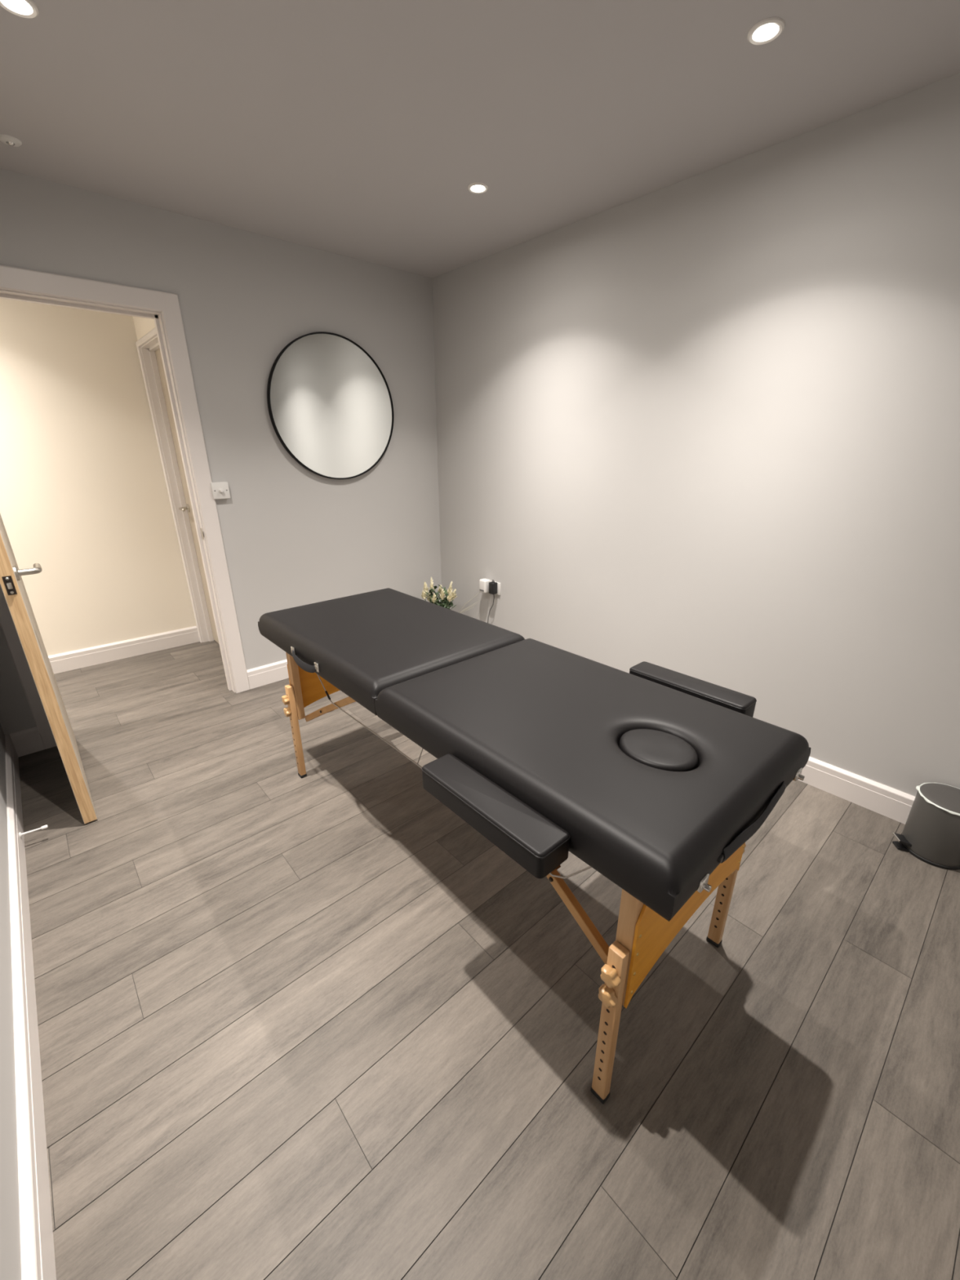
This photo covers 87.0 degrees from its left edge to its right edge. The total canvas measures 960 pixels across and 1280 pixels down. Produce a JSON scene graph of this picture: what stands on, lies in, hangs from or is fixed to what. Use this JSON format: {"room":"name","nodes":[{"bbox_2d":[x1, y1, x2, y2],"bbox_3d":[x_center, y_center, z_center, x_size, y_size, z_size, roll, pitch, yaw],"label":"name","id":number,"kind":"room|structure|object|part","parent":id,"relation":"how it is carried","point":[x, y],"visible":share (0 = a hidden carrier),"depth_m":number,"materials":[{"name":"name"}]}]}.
{"room":"massage room","nodes":[
{"label":"massage room","id":0,"kind":"room"},
{"bbox_2d":[0,724,22,1279],"bbox_3d":[-1.132,-0.064,0.757,0.120,2.427,3.540,-18,27,-38],"label":"wall","id":1,"kind":"structure","parent":0,"point":[10,1228],"depth_m":1.04,"materials":[{"name":"grey paint"}]},
{"bbox_2d":[4,734,56,1279],"bbox_3d":[-1.117,0.961,1.246,0.018,0.124,3.420,-18,27,-38],"label":"baseboard","id":2,"kind":"structure","parent":1,"relation":"attached to","point":[37,1241],"depth_m":1.14,"materials":[{"name":"white"}]},
{"bbox_2d":[18,824,48,837],"bbox_3d":[-1.676,0.716,1.900,0.081,0.020,0.020,-14,25,-32],"label":"door stop","id":3,"kind":"object","parent":1,"relation":"attached to","point":[46,826],"visible":1,"depth_m":1.90,"materials":[{"name":"white plastic"}]},
{"bbox_3d":[-1.685,0.717,1.899,0.067,0.020,0.021,-18,27,-38],"label":"rod","id":4,"kind":"part","parent":3,"relation":"part of","materials":[{"name":"white plastic"}]},
{"bbox_2d":[0,298,196,656],"bbox_3d":[-3.201,-0.806,2.712,2.912,2.427,0.120,-18,27,-38],"label":"wall","id":5,"kind":"structure","parent":0,"point":[84,497],"depth_m":3.21,"materials":[{"name":"beige paint"}]},
{"bbox_2d":[48,626,199,674],"bbox_3d":[-3.202,0.286,3.026,2.776,0.124,0.018,-18,27,-38],"label":"baseboard","id":6,"kind":"structure","parent":5,"relation":"attached to","point":[74,660],"depth_m":3.58,"materials":[{"name":"white"}]},
{"bbox_2d":[132,315,155,340],"bbox_3d":[-1.791,-0.995,3.195,0.120,2.427,0.988,-18,27,-38],"label":"wall","id":7,"kind":"structure","parent":0,"point":[143,326],"depth_m":3.04,"materials":[{"name":"beige paint"}]},
{"bbox_2d":[135,327,213,642],"bbox_3d":[-1.788,-0.819,3.245,0.138,2.021,0.974,-18,27,-38],"label":"trim","id":8,"kind":"structure","parent":7,"relation":"attached to","point":[147,345],"depth_m":3.47,"materials":[{"name":"white"}]},
{"bbox_2d":[155,348,218,643],"bbox_3d":[-1.783,-0.806,3.256,0.104,1.974,0.896,-18,27,-38],"label":"door","id":9,"kind":"structure","parent":7,"relation":"in","point":[157,353],"depth_m":3.47,"materials":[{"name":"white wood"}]},
{"bbox_3d":[-2.030,-0.903,3.483,0.064,0.052,0.136,-18,27,-38],"label":"handle","id":10,"kind":"part","parent":9,"relation":"part of","materials":[{"name":"silver metal"}]},
{"bbox_2d":[0,168,441,735],"bbox_3d":[-1.370,-0.865,2.852,2.757,2.427,0.120,-18,27,-38],"label":"wall","id":11,"kind":"structure","parent":0,"point":[293,535],"depth_m":2.83,"materials":[{"name":"grey paint"}]},
{"bbox_2d":[0,513,97,823],"bbox_3d":[-1.816,-0.306,1.945,0.177,1.977,0.820,-18,27,-38],"label":"door","id":12,"kind":"structure","parent":11,"relation":"in","point":[11,583],"depth_m":1.83,"materials":[{"name":"brown wood"}]},
{"bbox_3d":[-1.553,-0.180,1.671,0.023,0.063,0.004,-18,27,-38],"label":"latch plate","id":13,"kind":"part","parent":12,"relation":"part of","materials":[{"name":"grey metal"}]},
{"bbox_3d":[-1.570,-0.244,1.758,0.072,0.052,0.126,-18,27,-38],"label":"handle","id":14,"kind":"part","parent":12,"relation":"part of","materials":[{"name":"silver metal"}]},
{"bbox_2d":[0,264,249,749],"bbox_3d":[-1.842,-0.564,2.501,0.994,2.078,0.138,-18,27,-38],"label":"trim","id":15,"kind":"structure","parent":11,"relation":"attached to","point":[19,284],"depth_m":2.47,"materials":[{"name":"white wood"}]},
{"bbox_3d":[-1.514,-0.579,2.759,0.006,0.060,0.037,-18,27,-38],"label":"strike plate","id":16,"kind":"part","parent":15,"relation":"part of","materials":[{"name":"silver metal"}]},
{"bbox_2d":[9,659,288,757],"bbox_3d":[-1.276,0.196,3.246,2.601,0.124,0.018,-18,27,-38],"label":"baseboard","id":17,"kind":"structure","parent":11,"relation":"attached to","point":[27,741],"depth_m":3.12,"materials":[{"name":"white"}]},
{"bbox_2d":[210,481,230,499],"bbox_3d":[-1.398,-0.806,2.726,0.086,0.086,0.049,-18,27,-38],"label":"dimmer switch","id":18,"kind":"object","parent":11,"relation":"attached to","point":[220,490],"visible":1,"depth_m":2.72,"materials":[{"name":"white plastic"}]},
{"bbox_2d":[266,331,393,479],"bbox_3d":[-0.865,-1.381,3.029,0.798,0.798,0.034,-18,27,-38],"label":"round mirror","id":19,"kind":"object","parent":11,"relation":"attached to","point":[331,406],"visible":1,"depth_m":2.99,"materials":[{"name":"black metal"}]},
{"bbox_2d":[0,0,959,278],"bbox_3d":[-1.145,-1.541,1.081,4.540,0.100,4.790,-18,27,-38],"label":"ceiling","id":20,"kind":"structure","parent":0,"point":[362,130],"depth_m":1.56,"materials":[{"name":"grey paint"}]},
{"bbox_2d":[0,133,22,146],"bbox_3d":[-1.645,-1.741,1.771,0.066,0.016,0.066,-18,27,-38],"label":"ceiling sensor","id":21,"kind":"object","parent":20,"relation":"attached to","point":[10,140],"visible":1,"depth_m":1.76,"materials":[{"name":"white plastic"}]},
{"bbox_2d":[0,0,39,17],"bbox_3d":[-1.122,-1.538,1.223,0.087,0.007,0.087,-18,27,-38],"label":"recessed light","id":22,"kind":"object","parent":20,"relation":"in","point":[22,8],"visible":1,"depth_m":1.23,"materials":[{"name":"white"}]},
{"bbox_3d":[-1.122,-1.539,1.223,0.058,0.004,0.058,-18,27,-38],"label":"bulb","id":23,"kind":"part","parent":22,"relation":"part of","materials":[{"name":"white glass"}]},
{"bbox_2d":[467,182,488,193],"bbox_3d":[-0.008,-1.879,2.105,0.087,0.007,0.087,-18,27,-38],"label":"recessed light","id":24,"kind":"object","parent":20,"relation":"in","point":[477,187],"visible":1,"depth_m":2.10,"materials":[{"name":"white"}]},
{"bbox_3d":[-0.008,-1.880,2.105,0.058,0.004,0.058,-18,27,-38],"label":"bulb","id":25,"kind":"part","parent":24,"relation":"part of","materials":[{"name":"white glass"}]},
{"bbox_2d":[746,17,785,44],"bbox_3d":[0.742,-1.579,1.314,0.087,0.007,0.087,-18,27,-38],"label":"recessed light","id":26,"kind":"object","parent":20,"relation":"in","point":[766,30],"visible":1,"depth_m":1.31,"materials":[{"name":"white"}]},
{"bbox_3d":[0.742,-1.580,1.314,0.058,0.004,0.058,-18,27,-38],"label":"bulb","id":27,"kind":"part","parent":26,"relation":"part of","materials":[{"name":"white glass"}]},
{"bbox_2d":[17,640,959,1279],"bbox_3d":[-1.123,0.755,1.959,4.320,0.002,4.570,-18,27,-38],"label":"floor","id":28,"kind":"structure","parent":0,"point":[320,1024],"depth_m":1.29,"materials":[{"name":"grey wood"}]},
{"bbox_2d":[421,577,479,613],"bbox_3d":[-0.227,-0.175,3.632,0.463,0.534,0.235,11,24,27],"label":"flower arrangement","id":29,"kind":"object","parent":28,"relation":"on","point":[444,602],"visible":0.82,"depth_m":3.61,"materials":[{"name":"white plant"}]},
{"bbox_2d":[257,587,811,1103],"bbox_3d":[-0.059,0.408,1.791,0.838,0.760,1.890,-18,27,-38],"label":"massage table","id":30,"kind":"object","parent":28,"relation":"on","point":[658,779],"visible":1,"depth_m":1.19,"materials":[{"name":"black leather"}]},
{"bbox_3d":[-0.827,0.255,2.151,0.020,0.041,0.040,-18,27,-38],"label":"knob","id":31,"kind":"part","parent":30,"relation":"part of","materials":[{"name":"brown wood"}]},
{"bbox_3d":[-0.827,0.309,2.172,0.020,0.041,0.040,-18,27,-38],"label":"knob","id":32,"kind":"part","parent":30,"relation":"part of","materials":[{"name":"brown wood"}]},
{"bbox_3d":[-0.789,0.176,2.160,0.030,0.351,0.038,-18,27,-38],"label":"leg","id":33,"kind":"part","parent":30,"relation":"part of","materials":[{"name":"brown wood"}]},
{"bbox_3d":[-0.631,0.082,1.804,0.018,0.044,0.190,-18,27,-38],"label":"carry handle","id":34,"kind":"part","parent":30,"relation":"part of","materials":[{"name":"black leather"}]},
{"bbox_3d":[-0.611,0.108,2.336,0.548,0.345,0.006,-18,27,-38],"label":"panel","id":35,"kind":"part","parent":30,"relation":"part of","materials":[{"name":"orange wood"}]},
{"bbox_2d":[257,587,524,715],"bbox_3d":[-0.377,-0.024,2.005,0.657,0.105,0.940,-18,27,-38],"label":"cushion","id":36,"kind":"object","parent":30,"relation":"on","point":[363,645],"depth_m":1.84,"materials":[{"name":"black leather"}]},
{"bbox_3d":[0.019,0.356,1.078,0.090,0.056,0.374,-18,27,-38],"label":"armrest","id":37,"kind":"part","parent":30,"relation":"part of","materials":[{"name":"black leather"}]},
{"bbox_2d":[374,638,811,921],"bbox_3d":[0.249,0.225,1.351,0.657,0.105,0.934,-18,27,-38],"label":"cushion","id":38,"kind":"object","parent":30,"relation":"on","point":[653,782],"depth_m":1.15,"materials":[{"name":"black leather"}]},
{"bbox_3d":[0.261,0.728,1.031,0.020,0.041,0.040,-18,27,-38],"label":"knob","id":39,"kind":"part","parent":30,"relation":"part of","materials":[{"name":"brown wood"}]},
{"bbox_3d":[0.261,0.674,1.010,0.020,0.041,0.040,-18,27,-38],"label":"knob","id":40,"kind":"part","parent":30,"relation":"part of","materials":[{"name":"brown wood"}]},
{"bbox_3d":[0.298,0.601,1.021,0.030,0.337,0.038,-18,27,-38],"label":"leg","id":41,"kind":"part","parent":30,"relation":"part of","materials":[{"name":"brown wood"}]},
{"bbox_3d":[0.506,0.546,1.167,0.548,0.333,0.006,-18,27,-38],"label":"panel","id":42,"kind":"part","parent":30,"relation":"part of","materials":[{"name":"orange wood"}]},
{"bbox_3d":[0.612,0.148,1.489,0.087,0.057,0.352,-18,27,-38],"label":"armrest","id":43,"kind":"part","parent":30,"relation":"part of","materials":[{"name":"black leather"}]},
{"bbox_2d":[696,872,711,893],"bbox_3d":[0.399,0.432,0.895,0.028,0.026,0.018,-18,27,-38],"label":"latch","id":44,"kind":"object","parent":30,"relation":"attached to","point":[702,884],"depth_m":0.89,"materials":[{"name":"silver metal"}]},
{"bbox_3d":[0.564,0.369,1.029,0.300,0.042,0.016,-18,27,-38],"label":"carry handle","id":45,"kind":"part","parent":30,"relation":"part of","materials":[{"name":"black"}]},
{"bbox_2d":[793,767,804,781],"bbox_3d":[0.753,0.317,1.190,0.028,0.026,0.018,-18,27,-38],"label":"latch","id":46,"kind":"object","parent":30,"relation":"attached to","point":[797,775],"depth_m":1.19,"materials":[{"name":"silver metal"}]},
{"bbox_2d":[892,782,959,870],"bbox_3d":[1.665,0.664,1.836,0.192,0.240,0.209,-18,27,-38],"label":"pedal bin","id":47,"kind":"object","parent":28,"relation":"on","point":[931,833],"visible":1,"depth_m":1.79,"materials":[{"name":"grey metal"}]},
{"bbox_3d":[1.672,0.559,1.789,0.177,0.011,0.177,-18,27,-38],"label":"lid","id":48,"kind":"part","parent":47,"relation":"part of","materials":[{"name":"grey metal"}]},
{"bbox_2d":[431,72,959,796],"bbox_3d":[0.882,-0.743,2.514,0.120,2.427,3.660,-18,27,-38],"label":"wall","id":49,"kind":"structure","parent":0,"point":[704,426],"depth_m":2.12,"materials":[{"name":"grey paint"}]},
{"bbox_2d":[490,580,500,595],"bbox_3d":[0.089,-0.366,3.505,0.010,0.086,0.146,-18,27,-38],"label":"wall socket","id":50,"kind":"object","parent":49,"relation":"attached to","point":[498,583],"visible":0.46,"depth_m":3.46,"materials":[{"name":"white plastic"}]},
{"bbox_2d":[479,577,490,593],"bbox_3d":[0.033,-0.376,3.512,0.059,0.092,0.066,-18,27,-38],"label":"plug","id":51,"kind":"object","parent":50,"relation":"attached to","point":[483,583],"visible":0.91,"depth_m":3.49,"materials":[{"name":"white plastic"}]},
{"bbox_2d":[487,579,497,622],"bbox_3d":[0.039,-0.140,3.507,0.089,0.554,0.170,15,26,35],"label":"power adaptor","id":52,"kind":"object","parent":50,"relation":"attached to","point":[492,585],"visible":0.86,"depth_m":3.45,"materials":[{"name":"black plastic"}]},
{"bbox_3d":[0.049,-0.091,3.517,0.073,0.456,0.177,8,22,20],"label":"cord","id":53,"kind":"part","parent":52,"relation":"part of","materials":[{"name":"black plastic"}]},
{"bbox_2d":[797,756,915,824],"bbox_3d":[0.834,0.331,2.876,0.018,0.124,3.420,-18,27,-38],"label":"baseboard","id":54,"kind":"structure","parent":49,"relation":"attached to","point":[895,804],"depth_m":2.10,"materials":[{"name":"white paint"}]}
]}

